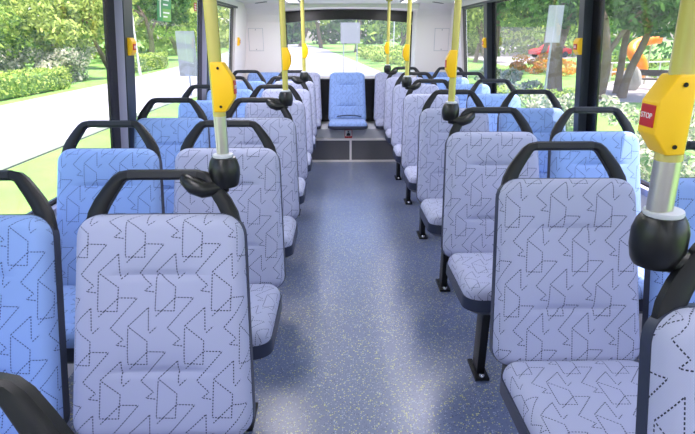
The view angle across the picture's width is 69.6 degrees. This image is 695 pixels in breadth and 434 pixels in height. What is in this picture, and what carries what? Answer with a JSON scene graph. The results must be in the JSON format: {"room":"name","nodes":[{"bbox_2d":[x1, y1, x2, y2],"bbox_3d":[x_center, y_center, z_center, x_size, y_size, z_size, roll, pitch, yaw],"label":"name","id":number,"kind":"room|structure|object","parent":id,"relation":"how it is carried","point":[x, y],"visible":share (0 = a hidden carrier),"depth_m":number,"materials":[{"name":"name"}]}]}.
{"room":"vehicle interior","nodes":[
{"label":"vehicle interior","id":0,"kind":"room"},
{"bbox_2d":[55,0,246,377],"bbox_3d":[-1.236,-0.227,2.210,0.172,1.799,9.550,0,20,-1],"label":"wall","id":1,"kind":"structure","parent":0,"point":[239,14],"depth_m":5.69,"materials":[{"name":"plastic"}]},
{"bbox_2d":[0,170,69,433],"bbox_3d":[-0.971,0.339,1.120,0.453,0.740,0.711,0,20,-1],"label":"seat","id":2,"kind":"object","parent":1,"relation":"attached to","point":[33,348],"visible":0.88,"depth_m":1.27,"materials":[{"name":"blue fabric"}]},
{"bbox_2d":[27,0,120,213],"bbox_3d":[-1.233,-0.486,1.935,0.119,0.992,1.610,0,20,-1],"label":"window","id":3,"kind":"structure","parent":1,"relation":"in","point":[108,5],"depth_m":2.61,"materials":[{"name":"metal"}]},
{"bbox_2d":[56,120,164,363],"bbox_3d":[-0.985,0.059,1.893,0.453,0.740,0.711,0,20,-1],"label":"seat","id":4,"kind":"object","parent":1,"relation":"attached to","point":[82,173],"visible":0.41,"depth_m":2.04,"materials":[{"name":"blue fabric"}]},
{"bbox_2d":[63,285,75,347],"bbox_3d":[-0.983,0.356,1.857,0.439,0.076,0.430,0,20,-1],"label":"seat cushion","id":5,"kind":"object","parent":4,"relation":"on","point":[69,291],"depth_m":1.80,"materials":[{"name":"blue fabric"}]},
{"bbox_2d":[114,0,136,147],"bbox_3d":[-1.237,-0.777,2.750,0.192,0.998,0.120,0,20,-1],"label":"trim","id":6,"kind":"structure","parent":1,"relation":"attached to","point":[123,11],"depth_m":2.70,"materials":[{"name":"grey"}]},
{"bbox_2d":[134,97,210,212],"bbox_3d":[-0.998,-0.221,2.667,0.453,0.740,0.711,0,20,-1],"label":"seat","id":7,"kind":"object","parent":1,"relation":"attached to","point":[169,134],"visible":0.23,"depth_m":2.82,"materials":[{"name":"blue fabric"}]},
{"bbox_2d":[197,0,201,99],"bbox_3d":[-1.261,-1.081,3.578,0.119,0.992,1.645,0,20,-1],"label":"window","id":8,"kind":"structure","parent":1,"relation":"in","point":[199,16],"depth_m":4.25,"materials":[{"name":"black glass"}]},
{"bbox_2d":[157,0,170,21],"bbox_3d":[-1.222,-1.395,3.335,0.019,0.169,0.280,0,20,-1],"label":"sticker","id":9,"kind":"object","parent":8,"relation":"attached to","point":[163,6],"visible":1,"depth_m":3.33,"materials":[{"name":"green"}]},
{"bbox_2d":[197,0,209,99],"bbox_3d":[-1.266,-1.378,4.409,0.192,0.998,0.120,0,20,-1],"label":"trim","id":10,"kind":"structure","parent":1,"relation":"attached to","point":[205,68],"depth_m":4.35,"materials":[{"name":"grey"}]},
{"bbox_2d":[178,84,236,147],"bbox_3d":[-1.012,-0.500,3.440,0.453,0.740,0.711,0,20,-1],"label":"seat","id":11,"kind":"object","parent":1,"relation":"attached to","point":[185,110],"visible":0.06,"depth_m":3.58,"materials":[{"name":"blue fabric"}]},
{"bbox_2d":[217,4,233,71],"bbox_3d":[-1.286,-1.607,5.031,0.119,0.992,1.205,0,20,-1],"label":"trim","id":12,"kind":"structure","parent":1,"relation":"in","point":[231,8],"depth_m":5.45,"materials":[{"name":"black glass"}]},
{"bbox_2d":[207,76,253,117],"bbox_3d":[-1.025,-0.780,4.213,0.453,0.740,0.711,0,20,-1],"label":"seat","id":13,"kind":"object","parent":1,"relation":"attached to","point":[240,93],"visible":0.16,"depth_m":4.36,"materials":[{"name":"blue fabric"}]},
{"bbox_2d":[233,70,265,96],"bbox_3d":[-1.038,-1.060,4.986,0.453,0.740,0.711,0,20,-1],"label":"seat","id":14,"kind":"object","parent":1,"relation":"attached to","point":[240,84],"visible":0.09,"depth_m":5.13,"materials":[{"name":"blue fabric"}]},
{"bbox_2d":[244,3,281,78],"bbox_3d":[-1.055,-1.758,6.440,0.486,1.800,0.580,0,20,-1],"label":"wall","id":15,"kind":"structure","parent":0,"point":[265,16],"depth_m":6.20,"materials":[{"name":"plastic"}]},
{"bbox_2d":[248,28,263,50],"bbox_3d":[-1.134,-2.199,6.199,0.182,0.269,0.010,0,20,-1],"label":"access hatch","id":16,"kind":"object","parent":15,"relation":"attached to","point":[255,35],"visible":1,"depth_m":6.20,"materials":[{"name":"grey plastic"}]},
{"bbox_2d":[320,78,374,120],"bbox_3d":[0.018,-1.409,6.460,2.628,0.730,0.065,0,20,-1],"label":"wall","id":17,"kind":"structure","parent":0,"point":[369,83],"depth_m":6.39,"materials":[{"name":"black"}]},
{"bbox_2d":[0,41,694,213],"bbox_3d":[-1.630,-31.795,94.826,300.000,0.200,320.000,0,20,-1],"label":"ground","id":18,"kind":"structure","parent":0,"point":[42,170],"depth_m":16.88,"materials":[{"name":"green plant"}]},
{"bbox_2d":[0,1,24,57],"bbox_3d":[-16.651,-8.320,21.487,5.166,5.898,5.185,-7,21,-19],"label":"tree","id":19,"kind":"object","parent":18,"relation":"on","point":[4,32],"visible":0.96,"depth_m":23.13,"materials":[{"name":"green plant"}]},
{"bbox_2d":[0,65,73,99],"bbox_3d":[-13.496,-4.521,17.814,1.878,1.260,12.005,0,20,-1],"label":"hedge","id":20,"kind":"object","parent":18,"relation":"on","point":[22,82],"visible":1,"depth_m":20.52,"materials":[{"name":"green plant"}]},
{"bbox_2d":[0,45,97,81],"bbox_3d":[-15.414,-8.100,26.557,4.178,2.103,8.067,0,20,-1],"label":"shrub","id":21,"kind":"object","parent":18,"relation":"on","point":[78,60],"visible":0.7,"depth_m":24.84,"materials":[{"name":"green plant"}]},
{"bbox_2d":[0,0,103,63],"bbox_3d":[-15.573,-9.836,26.358,6.188,5.481,5.391,2,20,7],"label":"tree","id":22,"kind":"object","parent":18,"relation":"on","point":[71,19],"visible":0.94,"depth_m":25.13,"materials":[{"name":"green plant"}]},
{"bbox_2d":[47,0,139,67],"bbox_3d":[-18.501,-14.140,36.755,6.470,6.578,7.426,15,25,35],"label":"tree","id":23,"kind":"object","parent":18,"relation":"on","point":[103,58],"visible":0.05,"depth_m":36.73,"materials":[{"name":"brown plant"}]},
{"bbox_2d":[0,0,229,62],"bbox_3d":[-28.686,-31.481,76.510,18.899,19.144,80.072,0,20,-1],"label":"woodland","id":24,"kind":"object","parent":18,"relation":"on","point":[164,43],"visible":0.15,"depth_m":66.72,"materials":[{"name":"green plant"}]},
{"bbox_2d":[134,51,168,73],"bbox_3d":[-14.296,-10.796,34.938,1.699,1.444,7.190,0,20,-1],"label":"hedge","id":25,"kind":"object","parent":18,"relation":"on","point":[149,61],"visible":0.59,"depth_m":34.91,"materials":[{"name":"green plant"}]},
{"bbox_2d":[132,0,190,52],"bbox_3d":[-19.566,-20.143,48.468,9.301,9.796,7.983,-8,21,-21],"label":"tree","id":26,"kind":"object","parent":18,"relation":"on","point":[177,10],"visible":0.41,"depth_m":48.15,"materials":[{"name":"green plant"}]},
{"bbox_2d":[134,0,196,54],"bbox_3d":[-21.506,-24.702,61.168,8.702,9.933,8.733,-11,22,-27],"label":"tree","id":27,"kind":"object","parent":18,"relation":"on","point":[172,30],"visible":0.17,"depth_m":59.64,"materials":[{"name":"green plant"}]},
{"bbox_2d":[0,44,379,169],"bbox_3d":[-19.607,-19.884,61.599,42.900,0.050,250.000,0,20,-1],"label":"road","id":28,"kind":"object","parent":18,"relation":"on","point":[27,125],"visible":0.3,"depth_m":17.39,"materials":[{"name":"asphalt"}]},
{"bbox_2d":[0,103,168,169],"bbox_3d":[-5.732,9.245,-19.090,0.150,0.120,78.000,0,20,-1],"label":"kerb","id":29,"kind":"object","parent":28,"relation":"on","point":[28,155],"visible":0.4,"depth_m":10.17,"materials":[{"name":"concrete"}]},
{"bbox_2d":[175,31,196,95],"bbox_3d":[-6.234,-5.986,19.564,0.720,2.420,0.108,0,20,-1],"label":"sign board","id":30,"kind":"object","parent":28,"relation":"on","point":[185,40],"visible":0.84,"depth_m":19.38,"materials":[{"name":"grey"}]},
{"bbox_2d":[341,23,359,71],"bbox_3d":[0.160,-9.504,28.506,1.100,2.950,0.108,0,20,-1],"label":"sign board","id":31,"kind":"object","parent":28,"relation":"on","point":[350,32],"visible":0.9,"depth_m":28.18,"materials":[{"name":"grey"}]},
{"bbox_2d":[286,20,386,43],"bbox_3d":[-8.766,-62.200,147.797,49.000,33.185,31.060,0,20,-1],"label":"woodland","id":32,"kind":"object","parent":18,"relation":"on","point":[293,28],"visible":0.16,"depth_m":146.62,"materials":[{"name":"green plant"}]},
{"bbox_2d":[355,44,404,66],"bbox_3d":[3.791,-14.903,45.960,5.954,1.781,17.099,0,20,-1],"label":"shrub","id":33,"kind":"object","parent":18,"relation":"on","point":[379,55],"visible":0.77,"depth_m":42.31,"materials":[{"name":"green plant"}]},
{"bbox_2d":[374,21,411,47],"bbox_3d":[5.548,-21.753,55.597,7.070,8.070,7.077,9,22,24],"label":"tree","id":34,"kind":"object","parent":18,"relation":"on","point":[399,25],"visible":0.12,"depth_m":56.52,"materials":[{"name":"green plant"}]},
{"bbox_2d":[355,10,639,56],"bbox_3d":[18.209,-29.217,70.329,37.701,16.569,38.260,0,20,-1],"label":"woodland","id":35,"kind":"object","parent":18,"relation":"on","point":[522,47],"visible":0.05,"depth_m":60.85,"materials":[{"name":"green plant"}]},
{"bbox_2d":[467,7,543,75],"bbox_3d":[9.019,-11.423,29.996,5.930,6.029,6.807,-6,21,-16],"label":"tree","id":36,"kind":"object","parent":18,"relation":"on","point":[475,16],"visible":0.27,"depth_m":30.40,"materials":[{"name":"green plant"}]},
{"bbox_2d":[474,67,543,93],"bbox_3d":[6.722,-5.502,20.211,3.146,1.141,2.901,0,20,-1],"label":"bush","id":37,"kind":"object","parent":18,"relation":"on","point":[513,74],"visible":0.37,"depth_m":20.51,"materials":[{"name":"green plant"}]},
{"bbox_2d":[467,44,576,65],"bbox_3d":[35.180,-30.732,91.595,46.500,0.050,108.000,0,20,-1],"label":"path","id":38,"kind":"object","parent":18,"relation":"on","point":[505,60],"visible":0.07,"depth_m":55.66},
{"bbox_2d":[497,84,574,101],"bbox_3d":[6.302,-4.002,16.283,2.642,0.631,2.200,0,20,-1],"label":"bush","id":39,"kind":"object","parent":18,"relation":"on","point":[500,89],"visible":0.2,"depth_m":16.53,"materials":[{"name":"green plant"}]},
{"bbox_2d":[509,52,566,73],"bbox_3d":[12.029,-9.923,32.324,3.400,1.346,3.232,0,20,-1],"label":"bush","id":40,"kind":"object","parent":18,"relation":"on","point":[520,65],"visible":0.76,"depth_m":32.02,"materials":[{"name":"plant"}]},
{"bbox_2d":[526,14,578,70],"bbox_3d":[12.661,-13.396,33.365,6.550,7.450,6.526,-6,21,-17],"label":"tree","id":41,"kind":"object","parent":18,"relation":"on","point":[546,45],"visible":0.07,"depth_m":34.02,"materials":[{"name":"green plant"}]},
{"bbox_2d":[544,5,564,98],"bbox_3d":[5.517,-4.180,13.721,0.400,3.000,0.108,0,20,-1],"label":"sign board","id":42,"kind":"object","parent":18,"relation":"on","point":[555,12],"visible":0.94,"depth_m":13.35,"materials":[{"name":"grey"}]},
{"bbox_2d":[538,0,578,94],"bbox_3d":[7.681,-7.701,19.878,2.631,5.563,4.646,0,20,-1],"label":"tree","id":43,"kind":"object","parent":18,"relation":"on","point":[555,66],"visible":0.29,"depth_m":19.72,"materials":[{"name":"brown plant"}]},
{"bbox_2d":[483,0,637,82],"bbox_3d":[8.906,-8.889,20.598,7.190,7.518,6.475,13,24,32],"label":"tree","id":44,"kind":"object","parent":18,"relation":"on","point":[515,8],"visible":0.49,"depth_m":21.35,"materials":[{"name":"green plant"}]},
{"bbox_2d":[520,93,630,128],"bbox_3d":[5.405,-2.565,12.326,2.294,0.993,2.016,0,20,-1],"label":"bush","id":45,"kind":"object","parent":18,"relation":"on","point":[541,102],"visible":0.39,"depth_m":12.46,"materials":[{"name":"green plant"}]},
{"bbox_2d":[519,0,679,98],"bbox_3d":[9.637,-7.686,18.288,6.505,6.802,5.858,7,21,19],"label":"tree","id":46,"kind":"object","parent":18,"relation":"on","point":[669,7],"visible":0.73,"depth_m":17.83,"materials":[{"name":"green plant"}]},
{"bbox_2d":[599,76,658,102],"bbox_3d":[23.643,-8.870,31.193,39.754,0.050,6.896,-16,25,-37],"label":"path","id":47,"kind":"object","parent":18,"relation":"on","point":[635,96],"depth_m":21.18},
{"bbox_2d":[601,55,669,77],"bbox_3d":[16.888,-8.887,29.466,4.421,1.170,4.928,0,20,-1],"label":"bush","id":48,"kind":"object","parent":47,"relation":"on","point":[651,65],"visible":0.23,"depth_m":28.69,"materials":[{"name":"green plant"}]},
{"bbox_2d":[615,0,661,97],"bbox_3d":[11.766,-7.439,18.436,4.643,6.082,2.247,-9,22,-23],"label":"tree","id":49,"kind":"object","parent":47,"relation":"on","point":[622,92],"visible":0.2,"depth_m":18.89,"materials":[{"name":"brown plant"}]},
{"bbox_2d":[627,36,662,83],"bbox_3d":[14.217,-7.625,24.236,1.856,2.323,0.857,-9,22,-22],"label":"slide","id":50,"kind":"object","parent":47,"relation":"on","point":[643,63],"visible":0.41,"depth_m":23.87,"materials":[{"name":"orange paint"}]},
{"bbox_2d":[612,5,655,93],"bbox_3d":[11.582,-8.042,19.658,2.918,6.352,3.871,0,20,-1],"label":"tree","id":51,"kind":"object","parent":18,"relation":"on","point":[624,45],"visible":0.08,"depth_m":20.27,"materials":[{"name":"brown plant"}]},
{"bbox_2d":[608,16,674,61],"bbox_3d":[30.798,-13.634,28.572,19.180,14.235,43.197,0,20,-1],"label":"woodland","id":52,"kind":"object","parent":18,"relation":"on","point":[668,36],"visible":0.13,"depth_m":42.73,"materials":[{"name":"green plant"}]},
{"bbox_2d":[598,94,694,147],"bbox_3d":[6.116,-1.807,10.040,2.413,1.238,1.640,0,20,-1],"label":"bush","id":53,"kind":"object","parent":18,"relation":"on","point":[620,106],"visible":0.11,"depth_m":10.14,"materials":[{"name":"green plant"}]},
{"bbox_2d":[635,125,694,181],"bbox_3d":[5.130,-1.028,8.134,1.550,1.003,2.008,3,20,7],"label":"bush","id":54,"kind":"object","parent":18,"relation":"on","point":[646,163],"visible":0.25,"depth_m":7.89,"materials":[{"name":"green plant"}]},
{"bbox_2d":[235,0,464,3],"bbox_3d":[0.089,-1.121,1.946,2.750,0.060,9.620,0,20,-1],"label":"ceiling","id":55,"kind":"structure","parent":0,"point":[241,1],"depth_m":5.57,"materials":[{"name":"plastic"}]},
{"bbox_2d":[67,145,638,433],"bbox_3d":[0.089,0.668,2.557,2.750,0.120,9.550,0,20,-1],"label":"floor","id":56,"kind":"structure","parent":0,"point":[368,341],"depth_m":2.57,"materials":[{"name":"plastic"}]},
{"bbox_2d":[0,372,73,433],"bbox_3d":[-0.477,0.799,0.412,0.472,1.091,0.711,0,20,-1],"label":"seat","id":57,"kind":"object","parent":56,"relation":"on","point":[23,404],"visible":1,"depth_m":0.54,"materials":[{"name":"black plastic"}]},
{"bbox_2d":[73,169,255,433],"bbox_3d":[-0.482,0.509,1.190,0.472,1.108,0.711,0,20,-1],"label":"seat","id":58,"kind":"object","parent":56,"relation":"on","point":[163,344],"visible":0.99,"depth_m":1.28,"materials":[{"name":"blue fabric"}]},
{"bbox_2d":[180,0,239,197],"bbox_3d":[-0.358,-0.415,1.212,0.163,0.760,0.082,-9,22,-24],"label":"pole","id":59,"kind":"object","parent":58,"relation":"attached to","point":[224,168],"visible":1,"depth_m":1.27,"materials":[{"name":"metal"}]},
{"bbox_2d":[180,152,239,197],"bbox_3d":[-0.365,-0.113,1.328,0.156,0.112,0.095,0,20,-1],"label":"socket","id":60,"kind":"object","parent":59,"relation":"attached to","point":[224,168],"depth_m":1.30,"materials":[{"name":"black plastic"}]},
{"bbox_2d":[174,120,285,430],"bbox_3d":[-0.496,0.229,1.963,0.472,1.108,0.711,0,20,-1],"label":"seat","id":61,"kind":"object","parent":56,"relation":"on","point":[257,197],"visible":0.46,"depth_m":2.05,"materials":[{"name":"blue fabric"}]},
{"bbox_2d":[250,284,279,345],"bbox_3d":[-0.494,0.354,1.864,0.457,0.076,0.430,0,20,-1],"label":"seat cushion","id":62,"kind":"object","parent":61,"relation":"on","point":[264,298],"depth_m":1.83,"materials":[{"name":"purple fabric"}]},
{"bbox_2d":[226,97,299,257],"bbox_3d":[-0.509,-0.051,2.737,0.472,1.108,0.711,0,20,-1],"label":"seat","id":63,"kind":"object","parent":56,"relation":"on","point":[281,130],"visible":0.39,"depth_m":2.82,"materials":[{"name":"blue fabric"}]},
{"bbox_2d":[266,0,292,110],"bbox_3d":[-0.388,-0.976,2.756,0.155,0.763,0.082,-9,22,-24],"label":"pole","id":64,"kind":"object","parent":63,"relation":"attached to","point":[285,96],"visible":1,"depth_m":2.80,"materials":[{"name":"yellow metal"}]},
{"bbox_2d":[266,90,292,110],"bbox_3d":[-0.392,-0.672,2.874,0.156,0.112,0.095,0,20,-1],"label":"socket","id":65,"kind":"object","parent":64,"relation":"attached to","point":[285,96],"depth_m":2.85,"materials":[{"name":"black plastic"}]},
{"bbox_2d":[283,216,296,246],"bbox_3d":[-0.507,0.074,2.638,0.457,0.076,0.430,0,20,-1],"label":"seat cushion","id":66,"kind":"object","parent":63,"relation":"on","point":[290,225],"depth_m":2.61,"materials":[{"name":"purple fabric"}]},
{"bbox_2d":[245,84,307,204],"bbox_3d":[-0.523,-0.330,3.510,0.472,1.108,0.711,0,20,-1],"label":"seat","id":67,"kind":"object","parent":56,"relation":"on","point":[252,110],"visible":0.32,"depth_m":3.60,"materials":[{"name":"purple fabric"}]},
{"bbox_2d":[261,76,312,215],"bbox_3d":[-0.536,-0.610,4.283,0.472,1.108,0.711,0,20,-1],"label":"seat","id":68,"kind":"object","parent":56,"relation":"on","point":[304,93],"visible":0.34,"depth_m":4.37,"materials":[{"name":"purple fabric"}]},
{"bbox_2d":[291,0,308,83],"bbox_3d":[-0.415,-1.535,4.302,0.155,0.763,0.082,-9,22,-24],"label":"pole","id":69,"kind":"object","parent":68,"relation":"attached to","point":[304,76],"visible":1,"depth_m":4.34,"materials":[{"name":"yellow metal"}]},
{"bbox_2d":[291,71,308,83],"bbox_3d":[-0.419,-1.232,4.421,0.156,0.112,0.095,0,20,-1],"label":"socket","id":70,"kind":"object","parent":69,"relation":"attached to","point":[304,75],"depth_m":4.39,"materials":[{"name":"black plastic"}]},
{"bbox_2d":[274,70,316,183],"bbox_3d":[-0.549,-0.890,5.056,0.472,1.108,0.711,0,20,-1],"label":"seat","id":71,"kind":"object","parent":56,"relation":"on","point":[310,84],"visible":0.27,"depth_m":5.15,"materials":[{"name":"purple fabric"}]},
{"bbox_2d":[383,67,424,179],"bbox_3d":[0.634,-1.000,5.338,0.472,1.122,0.711,0,20,-1],"label":"seat","id":72,"kind":"object","parent":56,"relation":"on","point":[390,82],"visible":0.34,"depth_m":5.42,"materials":[{"name":"purple fabric"}]},
{"bbox_2d":[384,0,397,74],"bbox_3d":[0.471,-1.916,5.355,0.155,0.763,0.082,9,22,23],"label":"pole","id":73,"kind":"object","parent":72,"relation":"attached to","point":[387,68],"visible":1,"depth_m":5.38,"materials":[{"name":"yellow metal"}]},
{"bbox_2d":[391,72,438,204],"bbox_3d":[0.647,-0.720,4.565,0.472,1.122,0.711,0,20,-1],"label":"seat","id":74,"kind":"object","parent":56,"relation":"on","point":[399,92],"visible":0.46,"depth_m":4.64,"materials":[{"name":"purple fabric"}]},
{"bbox_2d":[401,79,458,238],"bbox_3d":[0.660,-0.440,3.792,0.472,1.122,0.711,0,20,-1],"label":"seat","id":75,"kind":"object","parent":56,"relation":"on","point":[413,104],"visible":0.43,"depth_m":3.87,"materials":[{"name":"purple fabric"}]},
{"bbox_2d":[404,166,416,182],"bbox_3d":[0.663,-0.314,3.693,0.457,0.077,0.430,0,20,-1],"label":"seat cushion","id":76,"kind":"object","parent":75,"relation":"on","point":[410,172],"depth_m":3.66,"materials":[{"name":"purple fabric"}]},
{"bbox_2d":[401,0,421,89],"bbox_3d":[0.498,-1.357,3.809,0.155,0.763,0.082,9,22,23],"label":"pole","id":77,"kind":"object","parent":75,"relation":"attached to","point":[406,81],"visible":1,"depth_m":3.85,"materials":[{"name":"yellow metal"}]},
{"bbox_2d":[401,75,421,89],"bbox_3d":[0.502,-1.054,3.928,0.156,0.112,0.095,0,20,-1],"label":"socket","id":78,"kind":"object","parent":77,"relation":"attached to","point":[406,82],"depth_m":3.90,"materials":[{"name":"black plastic"}]},
{"bbox_2d":[416,89,488,291],"bbox_3d":[0.674,-0.160,3.018,0.472,1.122,0.711,0,20,-1],"label":"seat","id":79,"kind":"object","parent":56,"relation":"on","point":[433,131],"visible":0.5,"depth_m":3.10,"materials":[{"name":"purple fabric"}]},
{"bbox_2d":[420,198,442,224],"bbox_3d":[0.676,-0.035,2.920,0.457,0.077,0.430,0,20,-1],"label":"seat cushion","id":80,"kind":"object","parent":79,"relation":"on","point":[430,208],"depth_m":2.88,"materials":[{"name":"purple fabric"}]},
{"bbox_2d":[441,107,538,380],"bbox_3d":[0.687,0.120,2.245,0.472,1.122,0.711,0,20,-1],"label":"seat","id":81,"kind":"object","parent":56,"relation":"on","point":[475,163],"visible":0.56,"depth_m":2.33,"materials":[{"name":"purple fabric"}]},
{"bbox_2d":[442,0,474,125],"bbox_3d":[0.525,-0.797,2.263,0.155,0.763,0.082,9,22,23],"label":"pole","id":82,"kind":"object","parent":81,"relation":"attached to","point":[450,110],"visible":1,"depth_m":2.32,"materials":[{"name":"yellow metal"}]},
{"bbox_2d":[442,101,474,125],"bbox_3d":[0.529,-0.494,2.381,0.156,0.112,0.095,0,20,-1],"label":"socket","id":83,"kind":"object","parent":82,"relation":"attached to","point":[450,110],"depth_m":2.35,"materials":[{"name":"black plastic"}]},
{"bbox_2d":[448,253,492,300],"bbox_3d":[0.690,0.245,2.147,0.457,0.077,0.430,0,20,-1],"label":"seat cushion","id":84,"kind":"object","parent":81,"relation":"on","point":[470,274],"depth_m":2.10,"materials":[{"name":"purple fabric"}]},
{"bbox_2d":[489,141,639,433],"bbox_3d":[0.701,0.399,1.472,0.472,1.122,0.711,0,20,-1],"label":"seat","id":85,"kind":"object","parent":56,"relation":"on","point":[565,334],"visible":0.91,"depth_m":1.56,"materials":[{"name":"purple fabric"}]},
{"bbox_2d":[503,360,638,433],"bbox_3d":[0.703,0.525,1.373,0.457,0.077,0.430,0,20,-1],"label":"seat cushion","id":86,"kind":"object","parent":85,"relation":"on","point":[542,396],"depth_m":1.39,"materials":[{"name":"purple fabric"}]},
{"bbox_2d":[635,243,694,433],"bbox_3d":[0.714,0.673,0.697,0.472,1.135,0.711,0,20,-1],"label":"seat","id":87,"kind":"object","parent":56,"relation":"on","point":[666,372],"visible":1,"depth_m":0.80,"materials":[{"name":"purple fabric"}]},
{"bbox_2d":[628,0,694,272],"bbox_3d":[0.548,-0.256,0.736,0.191,0.736,0.088,3,20,9],"label":"pole","id":88,"kind":"object","parent":87,"relation":"attached to","point":[660,234],"visible":0.99,"depth_m":0.78,"materials":[{"name":"metal"}]},
{"bbox_2d":[628,205,690,272],"bbox_3d":[0.562,0.039,0.842,0.159,0.110,0.098,0,20,-1],"label":"socket","id":89,"kind":"object","parent":88,"relation":"attached to","point":[659,236],"depth_m":0.82,"materials":[{"name":"black plastic"}]},
{"bbox_2d":[311,140,394,159],"bbox_3d":[0.024,-0.884,6.251,2.628,0.238,0.445,0,20,-1],"label":"wall","id":90,"kind":"structure","parent":0,"point":[368,149],"depth_m":6.04,"materials":[{"name":"plastic"}]},
{"bbox_2d":[315,121,385,137],"bbox_3d":[0.023,-1.093,6.231,2.628,0.110,0.560,0,20,-1],"label":"floor","id":91,"kind":"structure","parent":90,"relation":"on","point":[371,131],"depth_m":5.97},
{"bbox_2d":[288,72,321,129],"bbox_3d":[-0.550,-1.375,6.003,0.472,0.660,0.679,0,20,-1],"label":"seat","id":92,"kind":"object","parent":91,"relation":"on","point":[315,76],"visible":0.27,"depth_m":6.15,"materials":[{"name":"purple fabric"}]},
{"bbox_2d":[328,72,367,129],"bbox_3d":[0.000,-1.378,6.011,0.472,0.660,0.679,0,20,-1],"label":"seat","id":93,"kind":"object","parent":91,"relation":"on","point":[347,99],"visible":1,"depth_m":6.15,"materials":[{"name":"blue fabric"}]},
{"bbox_2d":[328,119,366,125],"bbox_3d":[0.002,-1.126,5.974,0.457,0.079,0.430,0,20,-1],"label":"seat cushion","id":94,"kind":"object","parent":93,"relation":"on","point":[332,122],"depth_m":5.78,"materials":[{"name":"blue fabric"}]},
{"bbox_2d":[373,72,409,129],"bbox_3d":[0.562,-1.381,6.020,0.472,0.660,0.679,0,20,-1],"label":"seat","id":95,"kind":"object","parent":91,"relation":"on","point":[380,77],"visible":0.36,"depth_m":6.16,"materials":[{"name":"purple fabric"}]},
{"bbox_2d":[312,138,395,161],"bbox_3d":[0.028,-0.810,6.038,2.628,0.288,0.035,0,20,-1],"label":"trim","id":96,"kind":"structure","parent":90,"relation":"attached to","point":[317,139],"depth_m":6.01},
{"bbox_2d":[410,3,453,76],"bbox_3d":[1.089,-1.770,6.473,0.482,1.800,0.580,0,20,-1],"label":"wall","id":97,"kind":"structure","parent":0,"point":[429,16],"depth_m":6.23,"materials":[{"name":"plastic"}]},
{"bbox_2d":[285,4,418,11],"bbox_3d":[0.018,-2.591,6.194,1.659,0.064,0.510,0,20,-1],"label":"trim","id":98,"kind":"structure","parent":97,"relation":"attached to","point":[288,7],"depth_m":5.96,"materials":[{"name":"plastic"}]},
{"bbox_2d":[434,28,449,50],"bbox_3d":[1.173,-2.212,6.234,0.182,0.269,0.010,0,20,-1],"label":"access hatch","id":99,"kind":"object","parent":97,"relation":"attached to","point":[441,38],"visible":1,"depth_m":6.23,"materials":[{"name":"grey plastic"}]},
{"bbox_2d":[450,0,646,336],"bbox_3d":[1.415,-0.242,2.250,0.172,1.799,9.550,0,20,-1],"label":"wall","id":100,"kind":"structure","parent":0,"point":[460,64],"depth_m":5.70,"materials":[{"name":"plastic"}]},
{"bbox_2d":[430,67,468,89],"bbox_3d":[1.123,-1.177,5.282,0.453,0.750,0.711,0,20,-1],"label":"seat","id":101,"kind":"object","parent":100,"relation":"attached to","point":[464,79],"visible":0.1,"depth_m":5.43,"materials":[{"name":"fabric"}]},
{"bbox_2d":[446,72,489,107],"bbox_3d":[1.136,-0.898,4.509,0.453,0.750,0.711,0,20,-1],"label":"seat","id":102,"kind":"object","parent":100,"relation":"attached to","point":[483,88],"visible":0.17,"depth_m":4.66,"materials":[{"name":"fabric"}]},
{"bbox_2d":[463,5,482,71],"bbox_3d":[1.360,-1.702,5.295,0.119,0.992,1.030,0,20,-1],"label":"window","id":103,"kind":"structure","parent":100,"relation":"in","point":[464,9],"depth_m":5.64,"materials":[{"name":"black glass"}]},
{"bbox_2d":[483,3,491,93],"bbox_3d":[1.359,-1.505,4.760,0.192,0.998,0.110,0,20,-1],"label":"trim","id":104,"kind":"structure","parent":100,"relation":"attached to","point":[487,6],"depth_m":4.67,"materials":[{"name":"grey"}]},
{"bbox_2d":[466,79,519,131],"bbox_3d":[1.149,-0.618,3.736,0.453,0.750,0.711,0,20,-1],"label":"seat","id":105,"kind":"object","parent":100,"relation":"attached to","point":[488,100],"visible":0.18,"depth_m":3.88,"materials":[{"name":"blue fabric"}]},
{"bbox_2d":[492,0,509,93],"bbox_3d":[1.385,-1.171,3.826,0.119,0.992,1.875,0,20,-1],"label":"window","id":106,"kind":"structure","parent":100,"relation":"in","point":[494,4],"depth_m":4.59,"materials":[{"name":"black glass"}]},
{"bbox_2d":[497,89,564,177],"bbox_3d":[1.163,-0.338,2.962,0.453,0.750,0.711,0,20,-1],"label":"seat","id":107,"kind":"object","parent":100,"relation":"attached to","point":[541,121],"visible":0.16,"depth_m":3.11,"materials":[{"name":"fabric"}]},
{"bbox_2d":[573,0,592,130],"bbox_3d":[1.391,-0.837,2.915,0.192,0.998,0.065,0,20,-1],"label":"trim","id":108,"kind":"structure","parent":100,"relation":"attached to","point":[586,6],"depth_m":2.87,"materials":[{"name":"grey"}]},
{"bbox_2d":[547,107,643,313],"bbox_3d":[1.176,-0.058,2.189,0.453,0.750,0.711,0,20,-1],"label":"seat","id":109,"kind":"object","parent":100,"relation":"attached to","point":[623,145],"visible":0.27,"depth_m":2.34,"materials":[{"name":"fabric"}]},
{"bbox_2d":[586,0,649,187],"bbox_3d":[1.415,-0.540,2.084,0.119,0.992,1.700,0,20,-1],"label":"window frame","id":110,"kind":"structure","parent":100,"relation":"in","point":[598,5],"depth_m":2.79,"materials":[{"name":"black metal"}]},
{"bbox_2d":[642,141,694,328],"bbox_3d":[1.190,0.222,1.416,0.453,0.750,0.711,0,20,-1],"label":"seat","id":111,"kind":"object","parent":100,"relation":"attached to","point":[654,281],"visible":0.15,"depth_m":1.57,"materials":[{"name":"fabric"}]},
{"bbox_3d":[0.016,-1.413,6.708,1.640,0.769,0.405,0,20,-1],"label":"wall","id":112,"kind":"structure","parent":0,"visible":0},
{"bbox_2d":[285,9,412,71],"bbox_3d":[0.013,-2.307,6.576,1.800,0.860,0.020,0,20,-1],"label":"window","id":113,"kind":"structure","parent":112,"relation":"in","point":[323,14],"depth_m":6.46,"materials":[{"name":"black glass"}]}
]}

